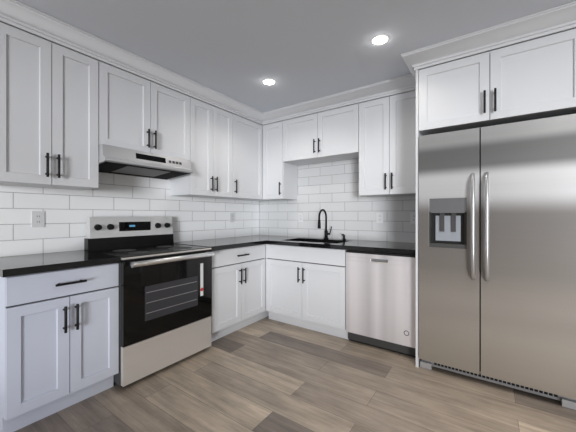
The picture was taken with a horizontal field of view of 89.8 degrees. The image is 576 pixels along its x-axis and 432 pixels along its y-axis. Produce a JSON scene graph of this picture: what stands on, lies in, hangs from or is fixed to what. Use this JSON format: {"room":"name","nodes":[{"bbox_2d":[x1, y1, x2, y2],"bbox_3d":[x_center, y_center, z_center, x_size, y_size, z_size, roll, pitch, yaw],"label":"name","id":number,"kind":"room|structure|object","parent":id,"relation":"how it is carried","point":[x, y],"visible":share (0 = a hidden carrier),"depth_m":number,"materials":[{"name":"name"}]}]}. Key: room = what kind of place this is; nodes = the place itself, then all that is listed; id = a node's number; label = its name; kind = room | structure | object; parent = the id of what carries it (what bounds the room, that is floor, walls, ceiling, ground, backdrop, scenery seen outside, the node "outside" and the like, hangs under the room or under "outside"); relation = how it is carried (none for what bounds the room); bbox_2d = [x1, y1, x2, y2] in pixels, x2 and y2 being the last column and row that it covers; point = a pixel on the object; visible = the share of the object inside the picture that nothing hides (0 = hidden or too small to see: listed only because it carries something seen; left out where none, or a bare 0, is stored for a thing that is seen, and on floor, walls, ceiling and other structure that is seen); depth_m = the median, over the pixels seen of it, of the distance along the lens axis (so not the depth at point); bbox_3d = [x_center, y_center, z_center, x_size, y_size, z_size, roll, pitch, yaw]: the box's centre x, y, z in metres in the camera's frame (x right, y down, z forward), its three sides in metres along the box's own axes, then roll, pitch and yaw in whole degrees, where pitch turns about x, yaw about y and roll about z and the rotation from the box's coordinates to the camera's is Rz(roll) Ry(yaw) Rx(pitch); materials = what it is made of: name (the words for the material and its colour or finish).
{"room":"kitchen","nodes":[
{"label":"kitchen","id":0,"kind":"room"},
{"bbox_2d":[14,316,575,431],"bbox_3d":[-0.295,1.247,0.285,4.800,0.100,6.400,0,0,35],"label":"floor","id":1,"kind":"structure","parent":0,"point":[266,374],"depth_m":1.90,"materials":[{"name":"brown wood"}]},
{"bbox_2d":[0,263,118,431],"bbox_3d":[-1.556,0.760,1.915,0.650,0.874,0.563,0,0,35],"label":"base cabinet","id":2,"kind":"object","parent":1,"relation":"on","point":[59,340],"visible":1,"depth_m":1.70,"materials":[{"name":"white paint"}]},
{"bbox_2d":[0,250,120,277],"bbox_3d":[-1.567,0.301,1.912,0.638,0.040,0.582,0,0,35],"label":"countertop","id":3,"kind":"structure","parent":2,"relation":"on","point":[10,266],"depth_m":1.80,"materials":[{"name":"black stone"}]},
{"bbox_2d":[84,217,214,386],"bbox_3d":[-1.129,0.605,2.429,0.717,1.185,0.761,0,0,35],"label":"range","id":4,"kind":"object","parent":1,"relation":"on","point":[165,298],"visible":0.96,"depth_m":2.27,"materials":[{"name":"grey"}]},
{"bbox_2d":[211,244,266,341],"bbox_3d":[-0.727,0.760,3.134,0.613,0.874,0.771,0,0,35],"label":"base cabinet","id":5,"kind":"object","parent":1,"relation":"on","point":[238,288],"depth_m":2.92,"materials":[{"name":"white paint"}]},
{"bbox_2d":[174,238,267,250],"bbox_3d":[-0.729,0.301,3.093,0.660,0.040,0.780,0,0,35],"label":"countertop","id":6,"kind":"structure","parent":5,"relation":"on","point":[221,243],"depth_m":3.00,"materials":[{"name":"black stone"}]},
{"bbox_2d":[266,244,347,338],"bbox_3d":[0.301,0.760,3.244,0.983,0.874,0.650,0,0,35],"label":"base cabinet","id":7,"kind":"object","parent":1,"relation":"on","point":[306,287],"visible":0.77,"depth_m":2.97,"materials":[{"name":"white paint"}]},
{"bbox_2d":[231,235,415,254],"bbox_3d":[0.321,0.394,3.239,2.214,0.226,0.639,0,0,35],"label":"countertop","id":8,"kind":"structure","parent":7,"relation":"on","point":[341,244],"depth_m":2.89,"materials":[{"name":"black stone"}]},
{"bbox_2d":[318,209,331,238],"bbox_3d":[0.430,0.102,3.364,0.109,0.356,0.217,0,0,35],"label":"faucet","id":9,"kind":"object","parent":8,"relation":"on","point":[326,233],"visible":1,"depth_m":3.42,"materials":[{"name":"black metal"}]},
{"bbox_2d":[346,250,415,357],"bbox_3d":[0.969,0.761,2.786,0.624,0.872,0.593,0,0,35],"label":"dishwasher","id":10,"kind":"object","parent":1,"relation":"on","point":[381,300],"visible":0.77,"depth_m":2.53,"materials":[{"name":"grey metal"}]},
{"bbox_2d":[416,28,575,366],"bbox_3d":[1.605,-0.031,2.278,0.987,2.456,0.741,0,0,35],"label":"upper cabinet","id":11,"kind":"object","parent":1,"relation":"on","point":[533,79],"visible":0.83,"depth_m":1.99,"materials":[{"name":"white paint"}]},
{"bbox_2d":[419,113,575,409],"bbox_3d":[1.575,0.285,2.257,0.912,1.823,0.766,0,0,35],"label":"refrigerator","id":12,"kind":"object","parent":1,"relation":"on","point":[497,254],"visible":1,"depth_m":1.96,"materials":[{"name":"grey metal"}]},
{"bbox_2d":[16,0,575,112],"bbox_3d":[-0.295,-1.303,0.285,4.800,0.080,6.400,0,0,35],"label":"ceiling","id":13,"kind":"structure","parent":0,"point":[299,51],"depth_m":2.01,"materials":[{"name":"white paint"}]},
{"bbox_2d":[0,0,264,124],"bbox_3d":[-1.009,-1.204,2.615,0.090,0.115,2.526,0,0,35],"label":"crown molding","id":14,"kind":"structure","parent":13,"relation":"attached to","point":[20,15],"depth_m":2.15,"materials":[{"name":"white paint"}]},
{"bbox_2d":[261,78,276,84],"bbox_3d":[-0.180,-1.260,2.735,0.144,0.002,0.144,0,0,35],"label":"recessed light","id":15,"kind":"object","parent":13,"relation":"in","point":[268,81],"visible":1,"depth_m":2.72,"materials":[{"name":"white plastic"}]},
{"bbox_2d":[264,76,415,123],"bbox_3d":[0.464,-1.204,3.071,1.793,0.115,0.090,0,0,35],"label":"crown molding","id":16,"kind":"structure","parent":13,"relation":"attached to","point":[401,84],"depth_m":2.98,"materials":[{"name":"white paint"}]},
{"bbox_2d":[370,34,390,45],"bbox_3d":[0.662,-1.260,2.080,0.144,0.002,0.144,0,0,35],"label":"recessed light","id":17,"kind":"object","parent":13,"relation":"in","point":[379,39],"visible":1,"depth_m":2.07,"materials":[{"name":"white plastic"}]},
{"bbox_2d":[401,1,575,75],"bbox_3d":[1.389,-1.204,1.967,1.167,0.115,0.090,0,0,35],"label":"crown molding","id":18,"kind":"structure","parent":13,"relation":"attached to","point":[563,17],"depth_m":1.95,"materials":[{"name":"white paint"}]},
{"bbox_3d":[1.550,-0.033,2.839,4.700,2.460,0.100,0,0,35],"label":"wall","id":19,"kind":"structure","parent":0,"visible":0},
{"bbox_2d":[263,120,296,200],"bbox_3d":[-0.118,-0.731,3.710,0.334,1.056,0.365,0,0,35],"label":"upper cabinet","id":20,"kind":"object","parent":19,"relation":"attached to","point":[279,179],"visible":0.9,"depth_m":3.60,"materials":[{"name":"white paint"}]},
{"bbox_2d":[283,103,358,165],"bbox_3d":[0.411,-0.954,3.341,0.952,0.611,0.365,0,0,35],"label":"upper cabinet","id":21,"kind":"object","parent":19,"relation":"attached to","point":[330,135],"visible":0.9,"depth_m":3.20,"materials":[{"name":"white paint"}]},
{"bbox_2d":[260,158,415,242],"bbox_3d":[0.511,-0.178,3.500,2.230,1.150,0.005,0,0,35],"label":"tile backsplash","id":22,"kind":"structure","parent":19,"relation":"attached to","point":[331,189],"depth_m":3.44,"materials":[{"name":"white tile"}]},
{"bbox_2d":[298,213,302,221],"bbox_3d":[0.163,0.027,3.736,0.072,0.116,0.006,0,0,35],"label":"electrical outlet","id":23,"kind":"object","parent":22,"relation":"attached to","point":[300,217],"visible":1,"depth_m":3.73,"materials":[{"name":"white plastic"}]},
{"bbox_2d":[376,213,382,222],"bbox_3d":[1.000,0.027,3.152,0.072,0.116,0.006,0,0,35],"label":"electrical outlet","id":24,"kind":"object","parent":22,"relation":"attached to","point":[379,217],"visible":1,"depth_m":3.15,"materials":[{"name":"white plastic"}]},
{"bbox_2d":[410,212,415,223],"bbox_3d":[1.287,0.027,2.951,0.072,0.116,0.006,0,0,35],"label":"electrical outlet","id":25,"kind":"object","parent":22,"relation":"attached to","point":[412,217],"visible":0.83,"depth_m":2.96,"materials":[{"name":"white plastic"}]},
{"bbox_2d":[359,90,415,196],"bbox_3d":[1.055,-0.731,2.891,0.612,1.056,0.365,0,0,35],"label":"upper cabinet","id":26,"kind":"object","parent":19,"relation":"attached to","point":[387,145],"visible":0.85,"depth_m":2.78,"materials":[{"name":"white paint"}]},
{"bbox_3d":[-2.221,-0.033,1.631,0.100,2.460,6.400,0,0,35],"label":"wall","id":27,"kind":"structure","parent":0,"visible":0},
{"bbox_2d":[0,21,97,189],"bbox_3d":[-1.677,-0.731,1.991,0.365,1.056,0.557,0,0,35],"label":"upper cabinet","id":28,"kind":"object","parent":27,"relation":"attached to","point":[48,114],"visible":0.98,"depth_m":1.88,"materials":[{"name":"white paint"}]},
{"bbox_2d":[0,172,259,256],"bbox_3d":[-1.219,-0.178,2.974,0.005,1.150,2.850,0,0,35],"label":"tile backsplash","id":29,"kind":"structure","parent":27,"relation":"attached to","point":[68,212],"depth_m":2.48,"materials":[{"name":"white tile"}]},
{"bbox_2d":[32,211,44,226],"bbox_3d":[-1.818,0.027,2.106,0.006,0.116,0.072,0,0,35],"label":"electrical outlet","id":30,"kind":"object","parent":29,"relation":"attached to","point":[38,218],"visible":1,"depth_m":2.10,"materials":[{"name":"white plastic"}]},
{"bbox_2d":[230,213,233,221],"bbox_3d":[-0.713,0.027,3.688,0.006,0.116,0.072,0,0,35],"label":"electrical outlet","id":31,"kind":"object","parent":29,"relation":"attached to","point":[231,217],"visible":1,"depth_m":3.68,"materials":[{"name":"white plastic"}]},
{"bbox_2d":[98,60,189,159],"bbox_3d":[-1.289,-0.891,2.546,0.365,0.736,0.791,0,0,35],"label":"upper cabinet","id":32,"kind":"object","parent":27,"relation":"attached to","point":[137,112],"visible":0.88,"depth_m":2.40,"materials":[{"name":"white paint"}]},
{"bbox_2d":[98,144,192,179],"bbox_3d":[-1.275,-0.442,2.514,0.424,0.159,0.758,0,0,35],"label":"range hood","id":33,"kind":"object","parent":32,"relation":"attached to","point":[119,160],"visible":0.98,"depth_m":2.39,"materials":[{"name":"silver metal"}]},
{"bbox_2d":[170,96,232,197],"bbox_3d":[-0.901,-0.731,3.102,0.365,1.056,0.559,0,0,35],"label":"upper cabinet","id":34,"kind":"object","parent":27,"relation":"attached to","point":[211,146],"visible":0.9,"depth_m":2.97,"materials":[{"name":"white paint"}]},
{"bbox_2d":[216,113,275,200],"bbox_3d":[-0.497,-0.731,3.680,0.365,1.056,0.848,0,0,35],"label":"upper cabinet","id":35,"kind":"object","parent":27,"relation":"attached to","point":[247,159],"visible":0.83,"depth_m":3.46,"materials":[{"name":"white paint"}]}
]}

